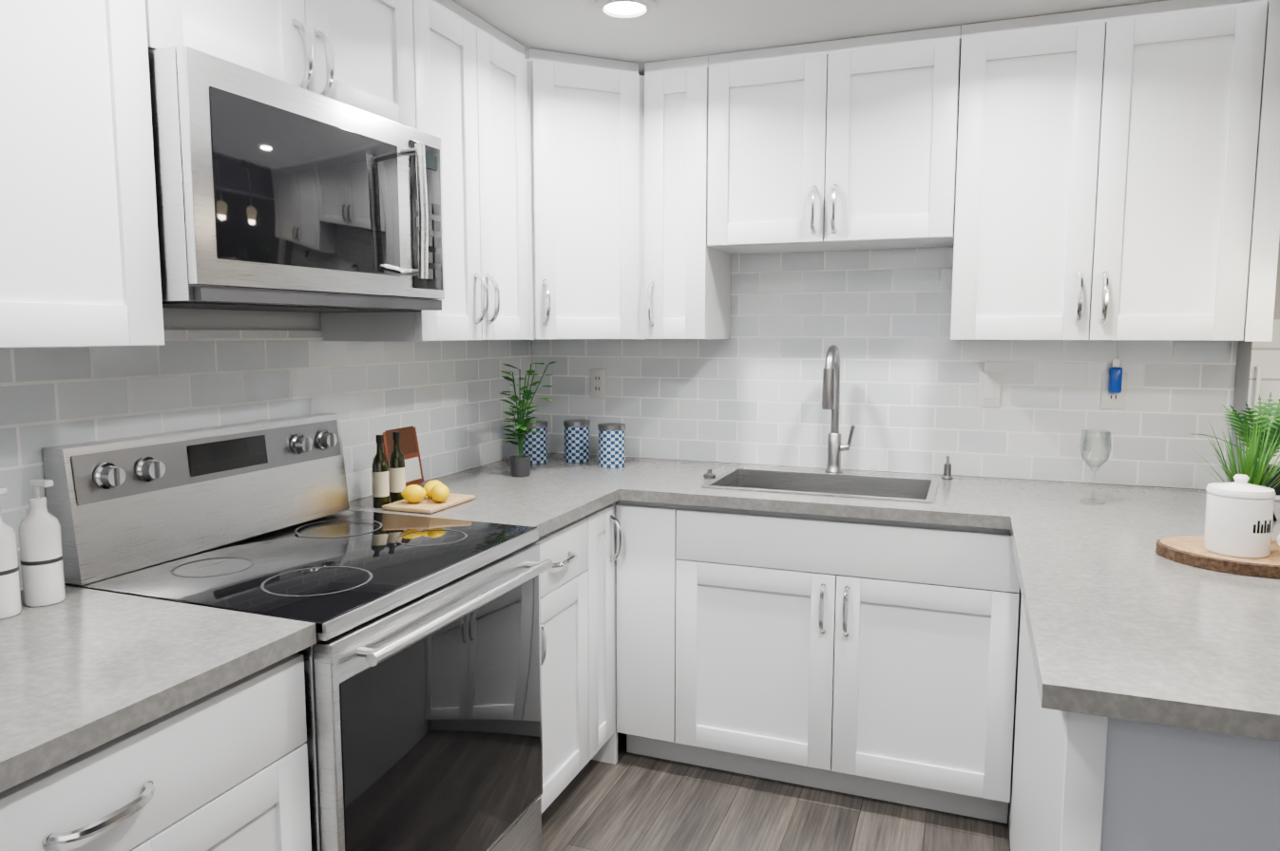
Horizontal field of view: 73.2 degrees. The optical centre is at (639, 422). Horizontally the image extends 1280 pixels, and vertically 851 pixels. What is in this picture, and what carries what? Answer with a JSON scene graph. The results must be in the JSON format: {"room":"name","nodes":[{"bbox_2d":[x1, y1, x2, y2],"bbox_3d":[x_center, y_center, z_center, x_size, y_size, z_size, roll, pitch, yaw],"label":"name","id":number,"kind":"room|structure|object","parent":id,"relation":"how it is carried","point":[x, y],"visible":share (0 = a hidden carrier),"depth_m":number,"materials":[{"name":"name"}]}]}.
{"room":"kitchen","nodes":[
{"label":"kitchen","id":0,"kind":"room"},
{"bbox_2d":[20,307,509,591],"bbox_3d":[-1.524,0.169,0.841,0.100,2.290,5.960,2,6,21],"label":"wall","id":1,"kind":"structure","parent":0,"point":[207,319],"depth_m":2.09,"materials":[{"name":"glazed ceramic subway tile"},{"name":"grout"}]},
{"bbox_2d":[0,0,164,348],"bbox_3d":[-1.112,-0.556,1.178,0.369,0.913,0.763,2,6,21],"label":"upper cabinet","id":2,"kind":"object","parent":1,"relation":"attached to","point":[80,266],"visible":1,"depth_m":1.38,"materials":[{"name":"white wood"}]},
{"bbox_2d":[0,329,533,591],"bbox_3d":[-0.928,0.009,2.225,0.008,0.489,2.732,2,6,21],"label":"tile","id":3,"kind":"structure","parent":1,"relation":"attached to","point":[442,397],"depth_m":2.16,"materials":[{"name":"white tile"}]},
{"bbox_2d":[145,0,415,129],"bbox_3d":[-0.837,-0.884,1.860,0.369,0.403,0.760,2,6,21],"label":"upper cabinet","id":4,"kind":"object","parent":1,"relation":"attached to","point":[357,54],"visible":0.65,"depth_m":1.83,"materials":[{"name":"white wood"}]},
{"bbox_2d":[148,45,444,312],"bbox_3d":[-0.786,-0.464,1.884,0.460,0.431,0.755,2,6,21],"label":"microwave","id":5,"kind":"object","parent":1,"relation":"attached to","point":[274,194],"visible":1,"depth_m":1.68,"materials":[{"name":"silver metal"}]},
{"bbox_2d":[320,0,530,342],"bbox_3d":[-0.593,-0.696,2.515,0.369,0.913,0.591,2,6,21],"label":"upper cabinet","id":6,"kind":"object","parent":1,"relation":"attached to","point":[470,85],"visible":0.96,"depth_m":2.43,"materials":[{"name":"white wood"}]},
{"bbox_2d":[525,48,644,340],"bbox_3d":[-0.267,-0.749,3.025,0.608,0.913,0.603,2,6,21],"label":"upper cabinet","id":7,"kind":"object","parent":1,"relation":"attached to","point":[585,127],"visible":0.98,"depth_m":2.82,"materials":[{"name":"white wood"}]},
{"bbox_2d":[541,732,1010,850],"bbox_3d":[-0.316,1.378,0.526,2.470,0.050,5.810,2,6,21],"label":"floor","id":8,"kind":"structure","parent":0,"point":[629,802],"depth_m":2.49,"materials":[{"name":"grey wood"}]},
{"bbox_2d":[0,653,311,850],"bbox_3d":[-0.975,0.835,1.261,0.669,0.879,0.745,2,6,21],"label":"base cabinet","id":9,"kind":"object","parent":8,"relation":"on","point":[224,769],"visible":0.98,"depth_m":1.25,"materials":[{"name":"white wood"}]},
{"bbox_2d":[0,585,316,793],"bbox_3d":[-0.979,0.379,1.215,0.646,0.035,0.747,2,6,21],"label":"countertop","id":10,"kind":"structure","parent":9,"relation":"on","point":[85,671],"depth_m":1.28,"materials":[{"name":"grey stone"}]},
{"bbox_2d":[0,486,21,619],"bbox_3d":[-1.100,0.221,1.471,0.066,0.224,0.063,2,6,21],"label":"soap dispenser","id":11,"kind":"object","parent":10,"relation":"on","point":[10,604],"visible":1,"depth_m":1.47,"materials":[{"name":"white ceramic"}]},
{"bbox_2d":[18,478,65,607],"bbox_3d":[-1.072,0.213,1.543,0.066,0.224,0.063,2,6,21],"label":"soap dispenser","id":12,"kind":"object","parent":10,"relation":"on","point":[42,558],"visible":1,"depth_m":1.52,"materials":[{"name":"white ceramic"}]},
{"bbox_2d":[42,413,553,850],"bbox_3d":[-0.667,0.613,1.933,0.725,1.180,0.760,2,6,21],"label":"range","id":13,"kind":"object","parent":8,"relation":"on","point":[422,658],"visible":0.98,"depth_m":1.79,"materials":[{"name":"silver metal"}]},
{"bbox_2d":[532,501,622,814],"bbox_3d":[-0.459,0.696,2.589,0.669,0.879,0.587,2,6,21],"label":"base cabinet","id":14,"kind":"object","parent":8,"relation":"on","point":[578,638],"visible":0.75,"depth_m":2.50,"materials":[{"name":"white wood"}]},
{"bbox_2d":[615,500,1019,823],"bbox_3d":[0.576,0.672,2.820,1.175,0.879,0.669,2,6,21],"label":"base cabinet","id":15,"kind":"object","parent":8,"relation":"on","point":[870,659],"visible":0.96,"depth_m":2.53,"materials":[{"name":"white wood"}]},
{"bbox_2d":[348,472,623,537],"bbox_3d":[-0.468,0.241,2.530,0.646,0.035,0.559,2,6,21],"label":"countertop","id":16,"kind":"structure","parent":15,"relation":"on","point":[547,504],"depth_m":2.51,"materials":[{"name":"grey stone"}]},
{"bbox_2d":[371,435,389,508],"bbox_3d":[-0.722,0.136,2.396,0.045,0.200,0.045,2,6,21],"label":"wine bottle","id":17,"kind":"object","parent":16,"relation":"on","point":[380,483],"visible":0.96,"depth_m":2.38,"materials":[{"name":"green glass"}]},
{"bbox_2d":[388,432,405,502],"bbox_3d":[-0.695,0.129,2.466,0.045,0.200,0.045,2,6,21],"label":"wine bottle","id":18,"kind":"object","parent":16,"relation":"on","point":[397,475],"visible":0.85,"depth_m":2.45,"materials":[{"name":"green glass"}]},
{"bbox_2d":[382,425,423,487],"bbox_3d":[-0.749,0.097,2.691,0.057,0.216,0.165,2,6,21],"label":"cookbook","id":19,"kind":"object","parent":16,"relation":"on","point":[409,446],"visible":0.52,"depth_m":2.71,"materials":[{"name":"brown paper"}]},
{"bbox_2d":[382,493,475,514],"bbox_3d":[-0.593,0.227,2.434,0.160,0.012,0.225,2,6,21],"label":"board","id":20,"kind":"object","parent":16,"relation":"on","point":[428,506],"visible":0.77,"depth_m":2.37,"materials":[{"name":"beige wood"}]},
{"bbox_2d":[401,484,426,503],"bbox_3d":[-0.626,0.199,2.387,0.066,0.052,0.053,2,6,21],"label":"lemon","id":21,"kind":"object","parent":20,"relation":"on","point":[413,493],"visible":1,"depth_m":2.37,"materials":[{"name":"yellow food"}]},
{"bbox_2d":[423,479,441,497],"bbox_3d":[-0.588,0.192,2.458,0.052,0.052,0.069,2,6,21],"label":"lemon","id":22,"kind":"object","parent":20,"relation":"on","point":[429,486],"visible":0.54,"depth_m":2.44,"materials":[{"name":"yellow food"}]},
{"bbox_2d":[430,483,449,502],"bbox_3d":[-0.557,0.198,2.400,0.056,0.052,0.061,2,6,21],"label":"lemon","id":23,"kind":"object","parent":20,"relation":"on","point":[439,492],"visible":1,"depth_m":2.38,"materials":[{"name":"yellow food"}]},
{"bbox_2d":[478,453,672,476],"bbox_3d":[-0.254,0.184,3.081,0.646,0.035,0.330,2,6,21],"label":"countertop","id":24,"kind":"structure","parent":15,"relation":"on","point":[556,463],"depth_m":3.12,"materials":[{"name":"grey stone"}]},
{"bbox_2d":[498,362,555,477],"bbox_3d":[-0.393,-0.012,2.940,0.210,0.382,0.213,2,6,21],"label":"potted plant","id":25,"kind":"object","parent":24,"relation":"on","point":[520,465],"visible":1,"depth_m":2.90,"materials":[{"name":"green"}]},
{"bbox_2d":[521,420,547,464],"bbox_3d":[-0.394,0.074,3.216,0.100,0.154,0.100,2,6,21],"label":"canister","id":26,"kind":"object","parent":24,"relation":"on","point":[535,447],"visible":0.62,"depth_m":3.18,"materials":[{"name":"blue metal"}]},
{"bbox_2d":[563,420,590,462],"bbox_3d":[-0.237,0.070,3.247,0.100,0.154,0.100,2,6,21],"label":"canister","id":27,"kind":"object","parent":24,"relation":"on","point":[577,441],"visible":1,"depth_m":3.21,"materials":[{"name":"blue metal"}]},
{"bbox_2d":[597,422,625,468],"bbox_3d":[-0.102,0.083,3.126,0.100,0.154,0.100,2,6,21],"label":"canister","id":28,"kind":"object","parent":24,"relation":"on","point":[611,445],"visible":1,"depth_m":3.09,"materials":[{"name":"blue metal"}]},
{"bbox_2d":[700,467,938,503],"bbox_3d":[0.584,0.306,2.772,0.692,0.224,0.397,2,6,21],"label":"sink","id":29,"kind":"object","parent":15,"relation":"in","point":[890,488],"visible":0.35,"depth_m":2.90,"materials":[{"name":"grey metal"}]},
{"bbox_2d":[821,344,855,473],"bbox_3d":[0.666,-0.038,2.900,0.101,0.442,0.209,2,6,21],"label":"pull-down faucet","id":30,"kind":"object","parent":29,"relation":"on","point":[831,394],"visible":1,"depth_m":2.95,"materials":[{"name":"silver metal"}]},
{"bbox_2d":[1008,588,1279,850],"bbox_3d":[1.205,0.768,1.897,0.660,0.879,1.630,2,6,21],"label":"base cabinet","id":31,"kind":"object","parent":8,"relation":"on","point":[1080,782],"visible":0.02,"depth_m":1.20,"materials":[{"name":"white wood"}]},
{"bbox_2d":[459,455,1279,529],"bbox_3d":[0.810,0.225,2.684,2.921,0.035,0.652,2,6,21],"label":"countertop","id":32,"kind":"structure","parent":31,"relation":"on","point":[962,501],"depth_m":2.54,"materials":[{"name":"grey stone"}]},
{"bbox_2d":[703,468,716,478],"bbox_3d":[0.233,0.172,2.876,0.044,0.030,0.043,2,6,21],"label":"stopper","id":33,"kind":"object","parent":32,"relation":"on","point":[709,474],"visible":0.98,"depth_m":2.86,"materials":[{"name":"silver metal"}]},
{"bbox_2d":[941,455,953,479],"bbox_3d":[1.014,0.149,2.843,0.036,0.082,0.058,2,6,21],"label":"soap pump","id":34,"kind":"object","parent":32,"relation":"on","point":[946,470],"visible":1,"depth_m":2.85,"materials":[{"name":"silver metal"}]},
{"bbox_2d":[1079,429,1111,504],"bbox_3d":[1.296,0.127,2.458,0.082,0.205,0.082,2,6,21],"label":"wine glass","id":35,"kind":"object","parent":32,"relation":"on","point":[1094,501],"visible":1,"depth_m":2.45,"materials":[{"name":"clear glass"}]},
{"bbox_2d":[1191,391,1279,521],"bbox_3d":[1.559,0.086,2.218,0.251,0.341,0.197,2,6,21],"label":"plant","id":36,"kind":"object","parent":32,"relation":"on","point":[1275,419],"visible":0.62,"depth_m":2.18,"materials":[{"name":"green plant"}]},
{"bbox_2d":[1003,510,1279,742],"bbox_3d":[1.307,0.346,1.527,1.157,0.035,1.159,2,6,21],"label":"countertop","id":37,"kind":"structure","parent":31,"relation":"on","point":[1125,620],"depth_m":1.42,"materials":[{"name":"grey stone"}]},
{"bbox_2d":[1155,535,1279,578],"bbox_3d":[1.314,0.284,1.814,0.391,0.026,0.256,2,6,21],"label":"board","id":38,"kind":"object","parent":37,"relation":"on","point":[1191,551],"visible":0.75,"depth_m":1.77,"materials":[{"name":"brown wood"}]},
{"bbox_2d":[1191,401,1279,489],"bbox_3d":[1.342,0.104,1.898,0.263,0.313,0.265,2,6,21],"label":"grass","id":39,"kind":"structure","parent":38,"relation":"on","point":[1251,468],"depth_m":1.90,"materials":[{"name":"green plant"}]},
{"bbox_2d":[1203,474,1276,558],"bbox_3d":[1.249,0.190,1.798,0.120,0.163,0.120,2,6,21],"label":"coffee canister","id":40,"kind":"object","parent":38,"relation":"on","point":[1238,516],"visible":1,"depth_m":1.76,"materials":[{"name":"white ceramic"}]},
{"bbox_2d":[1276,533,1279,548],"bbox_3d":[1.356,0.244,1.763,0.102,0.064,0.084,2,6,21],"label":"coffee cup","id":41,"kind":"object","parent":38,"relation":"on","point":[1278,541],"visible":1,"depth_m":1.76,"materials":[{"name":"white ceramic"}]},
{"bbox_2d":[452,0,1167,76],"bbox_3d":[0.669,-0.892,-0.121,4.800,0.020,5.960,2,6,21],"label":"ceiling","id":42,"kind":"structure","parent":0,"point":[669,29],"depth_m":2.48,"materials":[{"name":"grey paint"}]},
{"bbox_2d":[592,0,656,19],"bbox_3d":[-0.041,-1.134,2.361,0.176,0.010,0.176,2,6,21],"label":"recessed light","id":43,"kind":"object","parent":42,"relation":"in","point":[625,9],"visible":1,"depth_m":2.37,"materials":[{"name":"grey plastic"}]},
{"bbox_2d":[547,452,1197,489],"bbox_3d":[0.702,-0.068,3.110,2.410,2.290,0.100,2,6,21],"label":"wall","id":44,"kind":"structure","parent":0,"point":[920,473],"depth_m":2.97,"materials":[{"name":"white tile"}]},
{"bbox_2d":[644,55,731,340],"bbox_3d":[0.165,-0.746,2.989,0.220,0.913,0.361,2,6,21],"label":"upper cabinet","id":45,"kind":"object","parent":44,"relation":"attached to","point":[687,280],"visible":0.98,"depth_m":2.87,"materials":[{"name":"white wood"}]},
{"bbox_2d":[706,25,960,254],"bbox_3d":[0.625,-0.879,2.796,0.762,0.607,0.361,2,6,21],"label":"upper cabinet","id":46,"kind":"object","parent":44,"relation":"attached to","point":[847,144],"visible":1,"depth_m":2.66,"materials":[{"name":"white wood"}]},
{"bbox_2d":[532,247,1238,489],"bbox_3d":[0.686,-0.225,3.042,2.401,0.784,0.008,2,6,21],"label":"tile","id":47,"kind":"structure","parent":44,"relation":"attached to","point":[750,391],"depth_m":2.98,"materials":[{"name":"white tile"}]},
{"bbox_2d":[590,368,606,398],"bbox_3d":[-0.165,-0.151,3.370,0.070,0.114,0.008,2,6,21],"label":"electrical outlet","id":48,"kind":"object","parent":47,"relation":"attached to","point":[598,383],"visible":1,"depth_m":3.37,"materials":[{"name":"white plastic"}]},
{"bbox_2d":[977,372,1001,407],"bbox_3d":[1.160,-0.107,2.861,0.070,0.114,0.009,2,6,21],"label":"light switch","id":49,"kind":"object","parent":47,"relation":"attached to","point":[989,390],"visible":1,"depth_m":2.86,"materials":[{"name":"white plastic"}]},
{"bbox_2d":[1100,372,1127,409],"bbox_3d":[1.500,-0.099,2.729,0.070,0.114,0.008,2,6,21],"label":"electrical outlet","id":50,"kind":"object","parent":47,"relation":"attached to","point":[1109,400],"visible":0.83,"depth_m":2.73,"materials":[{"name":"white plastic"}]},
{"bbox_2d":[1108,359,1122,393],"bbox_3d":[1.494,-0.144,2.709,0.034,0.105,0.029,2,6,21],"label":"air freshener","id":51,"kind":"object","parent":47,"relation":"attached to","point":[1115,378],"visible":0.96,"depth_m":2.70,"materials":[{"name":"blue plastic"}]},
{"bbox_2d":[950,0,1279,342],"bbox_3d":[1.360,-0.698,2.530,0.810,0.913,0.361,2,6,21],"label":"upper cabinet","id":52,"kind":"object","parent":44,"relation":"attached to","point":[1117,173],"visible":1,"depth_m":2.39,"materials":[{"name":"white wood"}]},
{"bbox_2d":[1227,237,1279,501],"bbox_3d":[1.871,-0.013,2.587,0.150,2.290,0.240,2,6,21],"label":"wall","id":53,"kind":"structure","parent":0,"point":[1242,372],"depth_m":2.54,"materials":[{"name":"grey paint"}]},
{"bbox_2d":[1244,318,1279,500],"bbox_3d":[1.826,-0.034,2.468,0.148,0.524,0.008,2,6,21],"label":"wall jog","id":54,"kind":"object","parent":53,"relation":"attached to","point":[1265,356],"depth_m":2.47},
{"bbox_2d":[1253,365,1261,423],"bbox_3d":[1.762,-0.041,2.468,0.012,0.240,0.035,2,6,21],"label":"towel bar","id":55,"kind":"object","parent":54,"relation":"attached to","point":[1258,382],"visible":0.46,"depth_m":2.45,"materials":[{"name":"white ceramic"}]}
]}

